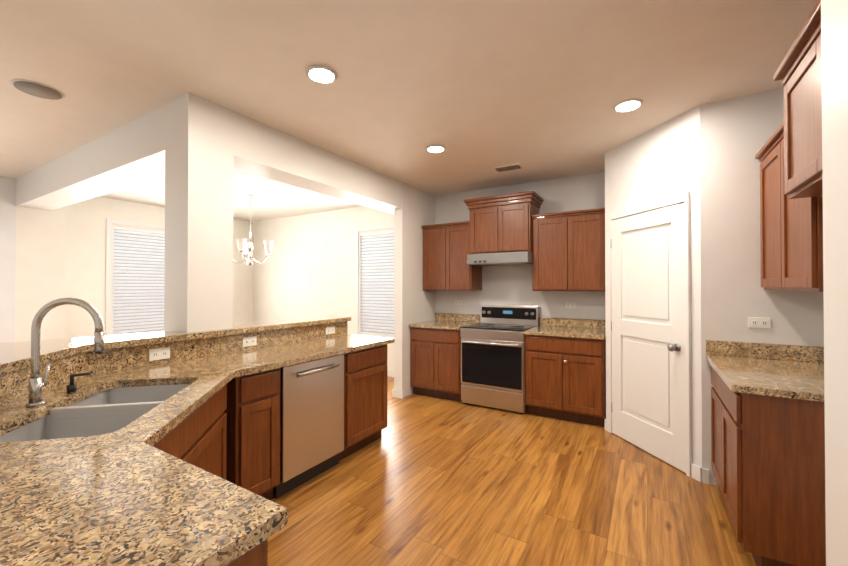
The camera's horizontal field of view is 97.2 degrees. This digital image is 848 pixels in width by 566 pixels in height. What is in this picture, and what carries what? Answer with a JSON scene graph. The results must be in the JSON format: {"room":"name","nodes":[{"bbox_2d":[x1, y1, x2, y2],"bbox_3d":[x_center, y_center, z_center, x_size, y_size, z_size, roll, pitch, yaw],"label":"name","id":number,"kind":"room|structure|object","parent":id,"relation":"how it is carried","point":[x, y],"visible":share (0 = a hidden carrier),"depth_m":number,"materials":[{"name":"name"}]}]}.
{"room":"kitchen","nodes":[
{"label":"kitchen","id":0,"kind":"room"},
{"bbox_2d":[0,176,252,342],"bbox_3d":[-4.947,0.088,4.931,0.410,2.700,6.040,0,-1,31],"label":"wall","id":1,"kind":"structure","parent":0,"point":[47,256],"depth_m":4.89,"materials":[{"name":"beige paint"}]},
{"bbox_2d":[105,219,164,334],"bbox_3d":[-4.477,-0.011,5.921,0.145,1.875,0.970,0,-1,31],"label":"window","id":2,"kind":"structure","parent":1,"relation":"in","point":[135,267],"depth_m":5.84,"materials":[{"name":"white paint"}]},
{"bbox_2d":[9,336,331,402],"bbox_3d":[-1.458,0.894,2.441,1.508,1.045,2.978,0,-1,31],"label":"wall","id":3,"kind":"structure","parent":0,"point":[167,362],"depth_m":2.35,"materials":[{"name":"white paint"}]},
{"bbox_2d":[164,92,233,332],"bbox_3d":[-1.634,-0.454,2.721,0.310,1.655,0.318,0,-1,31],"label":"column","id":4,"kind":"structure","parent":3,"relation":"on","point":[198,273],"depth_m":2.61,"materials":[{"name":"white paint"}]},
{"bbox_2d":[0,0,817,221],"bbox_3d":[-1.656,-1.329,2.963,8.090,0.100,6.280,0,-1,31],"label":"ceiling","id":5,"kind":"structure","parent":0,"point":[479,90],"depth_m":2.29,"materials":[{"name":"beige paint"}]},
{"bbox_2d":[10,79,63,99],"bbox_3d":[-2.557,-1.277,2.477,0.250,0.011,0.250,0,-1,31],"label":"disc","id":6,"kind":"object","parent":5,"relation":"attached to","point":[36,89],"visible":1,"depth_m":2.46,"materials":[{"name":"beige paint"}]},
{"bbox_2d":[16,104,164,209],"bbox_3d":[-3.318,-1.107,3.740,3.620,0.330,0.318,0,-1,31],"label":"beam","id":7,"kind":"structure","parent":5,"relation":"attached to","point":[129,154],"depth_m":3.37,"materials":[{"name":"white paint"}]},
{"bbox_2d":[233,194,273,265],"bbox_3d":[-2.461,-0.753,5.353,0.701,1.009,0.675,0,-1,31],"label":"dining chandelier","id":8,"kind":"object","parent":5,"relation":"hanging from","point":[244,247],"visible":0.85,"depth_m":5.29,"materials":[{"name":"white glass"}]},
{"bbox_2d":[305,65,337,83],"bbox_3d":[-0.628,-1.278,2.295,0.190,0.012,0.190,0,-1,31],"label":"recessed light","id":9,"kind":"object","parent":5,"relation":"in","point":[321,74],"visible":0.96,"depth_m":2.28,"materials":[{"name":"white glass"}]},
{"bbox_2d":[426,145,445,152],"bbox_3d":[0.110,-1.267,3.535,0.190,0.012,0.190,0,-1,31],"label":"recessed light","id":10,"kind":"object","parent":5,"relation":"in","point":[435,148],"visible":0.92,"depth_m":3.51,"materials":[{"name":"white glass"}]},
{"bbox_2d":[493,163,523,171],"bbox_3d":[0.922,-1.261,4.096,0.300,0.014,0.160,0,-1,31],"label":"ceiling vent","id":11,"kind":"object","parent":5,"relation":"in","point":[508,167],"visible":0.98,"depth_m":4.07,"materials":[{"name":"metal"}]},
{"bbox_2d":[613,98,642,112],"bbox_3d":[1.466,-1.274,2.686,0.190,0.012,0.190,0,-1,31],"label":"recessed light","id":12,"kind":"object","parent":5,"relation":"in","point":[628,105],"visible":1,"depth_m":2.67,"materials":[{"name":"white glass"}]},
{"bbox_2d":[394,182,434,397],"bbox_3d":[-0.108,0.089,5.054,0.125,2.700,0.840,0,-1,31],"label":"wall","id":13,"kind":"structure","parent":0,"point":[414,301],"depth_m":4.78,"materials":[{"name":"white paint"}]},
{"bbox_2d":[233,112,401,213],"bbox_3d":[-0.766,-1.104,4.170,0.310,0.330,3.050,0,-1,31],"label":"beam","id":14,"kind":"structure","parent":13,"relation":"attached to","point":[265,151],"depth_m":3.43,"materials":[{"name":"white paint"}]},
{"bbox_2d":[392,389,402,396],"bbox_3d":[-0.183,1.389,5.056,0.013,0.100,0.817,0,-1,31],"label":"baseboard","id":15,"kind":"structure","parent":13,"relation":"attached to","point":[395,392],"depth_m":4.68,"materials":[{"name":"white paint"}]},
{"bbox_2d":[253,172,604,369],"bbox_3d":[-0.069,0.094,5.590,8.090,2.700,0.120,0,-1,31],"label":"wall","id":16,"kind":"structure","parent":0,"point":[306,269],"depth_m":6.21,"materials":[{"name":"white paint"}]},
{"bbox_2d":[355,224,393,343],"bbox_3d":[-0.731,0.014,5.945,0.940,1.845,0.145,0,-1,31],"label":"window","id":17,"kind":"structure","parent":16,"relation":"in","point":[376,280],"depth_m":5.98,"materials":[{"name":"white paint"}]},
{"bbox_2d":[387,370,393,376],"bbox_3d":[-1.708,1.401,6.486,4.101,0.100,0.013,0,-1,31],"label":"baseboard","id":18,"kind":"structure","parent":16,"relation":"attached to","point":[390,373],"depth_m":5.76,"materials":[{"name":"white paint"}]},
{"bbox_2d":[421,221,481,290],"bbox_3d":[0.371,-0.339,5.028,0.718,0.875,0.390,0,-1,31],"label":"upper cabinet","id":19,"kind":"object","parent":16,"relation":"attached to","point":[446,251],"visible":0.85,"depth_m":4.87,"materials":[{"name":"brown wood"}]},
{"bbox_2d":[455,300,461,304],"bbox_3d":[0.477,0.270,5.185,0.115,0.070,0.007,0,-1,31],"label":"outlet","id":20,"kind":"object","parent":16,"relation":"attached to","point":[458,302],"visible":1,"depth_m":5.18,"materials":[{"name":"white plastic"}]},
{"bbox_2d":[467,251,531,265],"bbox_3d":[0.972,-0.287,4.592,0.750,0.127,0.516,0,-1,31],"label":"under-cabinet range hood","id":21,"kind":"object","parent":16,"relation":"attached to","point":[506,259],"visible":0.9,"depth_m":4.38,"materials":[{"name":"silver metal"}]},
{"bbox_2d":[464,191,543,253],"bbox_3d":[0.983,-0.695,4.613,0.862,0.680,0.475,0,-1,31],"label":"upper cabinet","id":22,"kind":"object","parent":16,"relation":"attached to","point":[500,223],"visible":0.98,"depth_m":4.42,"materials":[{"name":"brown wood"}]},
{"bbox_2d":[531,208,604,291],"bbox_3d":[1.665,-0.345,4.250,0.778,0.875,0.390,0,-1,31],"label":"upper cabinet","id":23,"kind":"object","parent":16,"relation":"attached to","point":[568,250],"visible":0.81,"depth_m":4.09,"materials":[{"name":"brown wood"}]},
{"bbox_2d":[565,302,575,307],"bbox_3d":[1.736,0.264,4.427,0.115,0.070,0.007,0,-1,31],"label":"outlet","id":24,"kind":"object","parent":16,"relation":"attached to","point":[570,304],"visible":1,"depth_m":4.43,"materials":[{"name":"white plastic"}]},
{"bbox_2d":[267,376,755,565],"bbox_3d":[-1.656,1.471,2.939,8.090,0.100,6.280,0,-1,31],"label":"floor","id":25,"kind":"structure","parent":0,"point":[423,480],"depth_m":2.41,"materials":[{"name":"brown wood"}]},
{"bbox_2d":[153,384,226,479],"bbox_3d":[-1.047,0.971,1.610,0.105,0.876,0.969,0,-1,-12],"label":"base cabinet","id":26,"kind":"object","parent":25,"relation":"on","point":[197,437],"visible":0.33,"depth_m":1.75,"materials":[{"name":"brown wood"}]},
{"bbox_2d":[0,334,394,565],"bbox_3d":[-0.715,0.517,1.986,1.931,0.036,2.956,0,-1,31],"label":"countertop","id":27,"kind":"structure","parent":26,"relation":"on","point":[129,495],"depth_m":0.89,"materials":[{"name":"stone"}]},
{"bbox_2d":[25,298,104,406],"bbox_3d":[-1.482,0.277,1.540,0.234,0.434,0.196,0,-1,31],"label":"gooseneck faucet","id":28,"kind":"object","parent":27,"relation":"on","point":[37,383],"visible":1,"depth_m":1.51,"materials":[{"name":"silver metal"}]},
{"bbox_2d":[66,372,90,392],"bbox_3d":[-1.582,0.453,1.710,0.072,0.084,0.070,0,-1,31],"label":"soap dispenser","id":29,"kind":"object","parent":27,"relation":"on","point":[72,387],"visible":1,"depth_m":1.70,"materials":[{"name":"black metal"}]},
{"bbox_2d":[0,384,189,442],"bbox_3d":[-1.304,0.623,1.555,0.490,0.232,0.860,0,-1,-12],"label":"double-bowl sink","id":30,"kind":"object","parent":27,"relation":"in","point":[108,411],"visible":0.21,"depth_m":1.54,"materials":[{"name":"grey metal"}]},
{"bbox_2d":[0,316,350,405],"bbox_3d":[-1.421,0.417,2.435,1.622,0.170,2.997,0,-1,31],"label":"bar","id":31,"kind":"object","parent":27,"relation":"on","point":[67,357],"visible":0.85,"depth_m":2.22,"materials":[{"name":"brown stone"}]},
{"bbox_2d":[149,347,169,360],"bbox_3d":[-1.639,0.441,2.319,0.007,0.070,0.115,0,-1,31],"label":"outlet","id":32,"kind":"object","parent":31,"relation":"attached to","point":[159,353],"visible":1,"depth_m":2.31,"materials":[{"name":"white plastic"}]},
{"bbox_2d":[243,336,256,346],"bbox_3d":[-1.324,0.445,2.841,0.007,0.070,0.115,0,-1,31],"label":"outlet","id":33,"kind":"object","parent":31,"relation":"attached to","point":[249,341],"visible":1,"depth_m":2.84,"materials":[{"name":"white plastic"}]},
{"bbox_2d":[326,326,334,334],"bbox_3d":[-0.891,0.451,3.561,0.007,0.070,0.115,0,-1,31],"label":"outlet","id":34,"kind":"object","parent":31,"relation":"attached to","point":[330,330],"visible":1,"depth_m":3.56,"materials":[{"name":"white plastic"}]},
{"bbox_2d":[226,539,267,565],"bbox_3d":[-0.764,0.963,0.674,0.650,0.876,0.659,0,-1,31],"label":"base cabinet","id":35,"kind":"object","parent":25,"relation":"on","point":[257,555],"visible":0.08,"depth_m":0.75,"materials":[{"name":"brown wood"}]},
{"bbox_2d":[224,368,279,499],"bbox_3d":[-1.225,0.978,2.424,0.536,0.876,0.305,0,-1,31],"label":"base cabinet","id":36,"kind":"object","parent":25,"relation":"on","point":[252,410],"visible":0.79,"depth_m":2.26,"materials":[{"name":"brown wood"}]},
{"bbox_2d":[273,354,343,498],"bbox_3d":[-0.980,0.984,2.799,0.578,0.872,0.577,0,-1,31],"label":"dishwasher","id":37,"kind":"object","parent":25,"relation":"on","point":[311,419],"visible":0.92,"depth_m":2.62,"materials":[{"name":"silver metal"}]},
{"bbox_2d":[339,344,386,460],"bbox_3d":[-0.695,0.986,3.305,0.536,0.876,0.569,0,-1,31],"label":"base cabinet","id":38,"kind":"object","parent":25,"relation":"on","point":[365,397],"visible":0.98,"depth_m":3.13,"materials":[{"name":"brown wood"}]},
{"bbox_2d":[410,327,461,401],"bbox_3d":[0.297,1.000,4.893,0.718,0.876,0.676,0,-1,31],"label":"base cabinet","id":39,"kind":"object","parent":25,"relation":"on","point":[435,362],"visible":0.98,"depth_m":4.60,"materials":[{"name":"brown wood"}]},
{"bbox_2d":[409,313,479,329],"bbox_3d":[0.292,0.491,4.887,0.717,0.137,0.702,0,-1,31],"label":"countertop","id":40,"kind":"structure","parent":39,"relation":"on","point":[452,321],"depth_m":5.01,"materials":[{"name":"stone"}]},
{"bbox_2d":[460,305,538,413],"bbox_3d":[0.910,0.859,4.479,0.748,1.150,0.744,0,-1,31],"label":"range","id":41,"kind":"object","parent":25,"relation":"on","point":[493,358],"visible":0.92,"depth_m":4.24,"materials":[{"name":"silver metal"}]},
{"bbox_2d":[525,335,605,426],"bbox_3d":[1.581,0.993,4.100,0.778,0.876,0.711,0,-1,31],"label":"base cabinet","id":42,"kind":"object","parent":25,"relation":"on","point":[565,378],"visible":1,"depth_m":3.81,"materials":[{"name":"brown wood"}]},
{"bbox_2d":[524,317,604,339],"bbox_3d":[1.585,0.484,4.109,0.782,0.137,0.702,0,-1,31],"label":"countertop","id":43,"kind":"structure","parent":42,"relation":"on","point":[577,328],"depth_m":4.23,"materials":[{"name":"stone"}]},
{"bbox_2d":[711,366,825,565],"bbox_3d":[2.041,0.975,2.076,0.611,0.876,0.946,0,-1,31],"label":"base cabinet","id":44,"kind":"object","parent":25,"relation":"on","point":[768,460],"visible":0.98,"depth_m":1.76,"materials":[{"name":"brown wood"}]},
{"bbox_2d":[706,340,823,401],"bbox_3d":[2.026,0.467,2.078,0.637,0.137,0.967,0,-1,31],"label":"countertop","id":45,"kind":"structure","parent":44,"relation":"on","point":[784,371],"depth_m":2.20,"materials":[{"name":"stone"}]},
{"bbox_2d":[605,105,701,467],"bbox_3d":[1.938,0.073,3.181,0.120,2.700,1.008,0,-1,-12],"label":"wall","id":46,"kind":"structure","parent":0,"point":[661,161],"depth_m":2.90,"materials":[{"name":"white paint"}]},
{"bbox_2d":[605,191,691,476],"bbox_3d":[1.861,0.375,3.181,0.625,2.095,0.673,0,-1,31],"label":"pantry door","id":47,"kind":"structure","parent":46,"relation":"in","point":[648,338],"depth_m":3.09,"materials":[{"name":"white paint"}]},
{"bbox_2d":[700,88,823,484],"bbox_3d":[2.298,0.068,2.556,0.665,2.700,0.120,0,-1,31],"label":"wall","id":48,"kind":"structure","parent":0,"point":[736,133],"depth_m":2.58,"materials":[{"name":"white paint"}]},
{"bbox_2d":[748,317,770,327],"bbox_3d":[2.250,0.267,2.507,0.115,0.070,0.007,0,-1,31],"label":"outlet","id":49,"kind":"object","parent":48,"relation":"attached to","point":[754,322],"visible":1,"depth_m":2.51,"materials":[{"name":"white plastic"}]},
{"bbox_2d":[821,0,847,565],"bbox_3d":[0.918,0.047,0.183,0.584,2.700,1.550,0,-1,31],"label":"wall","id":50,"kind":"structure","parent":0,"point":[834,45],"depth_m":0.93,"materials":[{"name":"white paint"}]},
{"bbox_3d":[1.758,0.053,0.897,0.120,2.700,6.040,0,-1,31],"label":"wall","id":51,"kind":"structure","parent":0,"visible":0},
{"bbox_2d":[755,121,822,291],"bbox_3d":[2.148,-0.412,2.023,0.361,0.910,0.946,0,-1,31],"label":"upper cabinet","id":52,"kind":"object","parent":51,"relation":"attached to","point":[791,241],"visible":0.6,"depth_m":2.06,"materials":[{"name":"brown wood"}]},
{"bbox_2d":[774,0,822,198],"bbox_3d":[1.611,-0.691,1.239,0.471,0.595,0.944,0,-1,31],"label":"upper cabinet","id":53,"kind":"object","parent":51,"relation":"attached to","point":[798,71],"visible":0.56,"depth_m":1.53,"materials":[{"name":"brown wood"}]}
]}

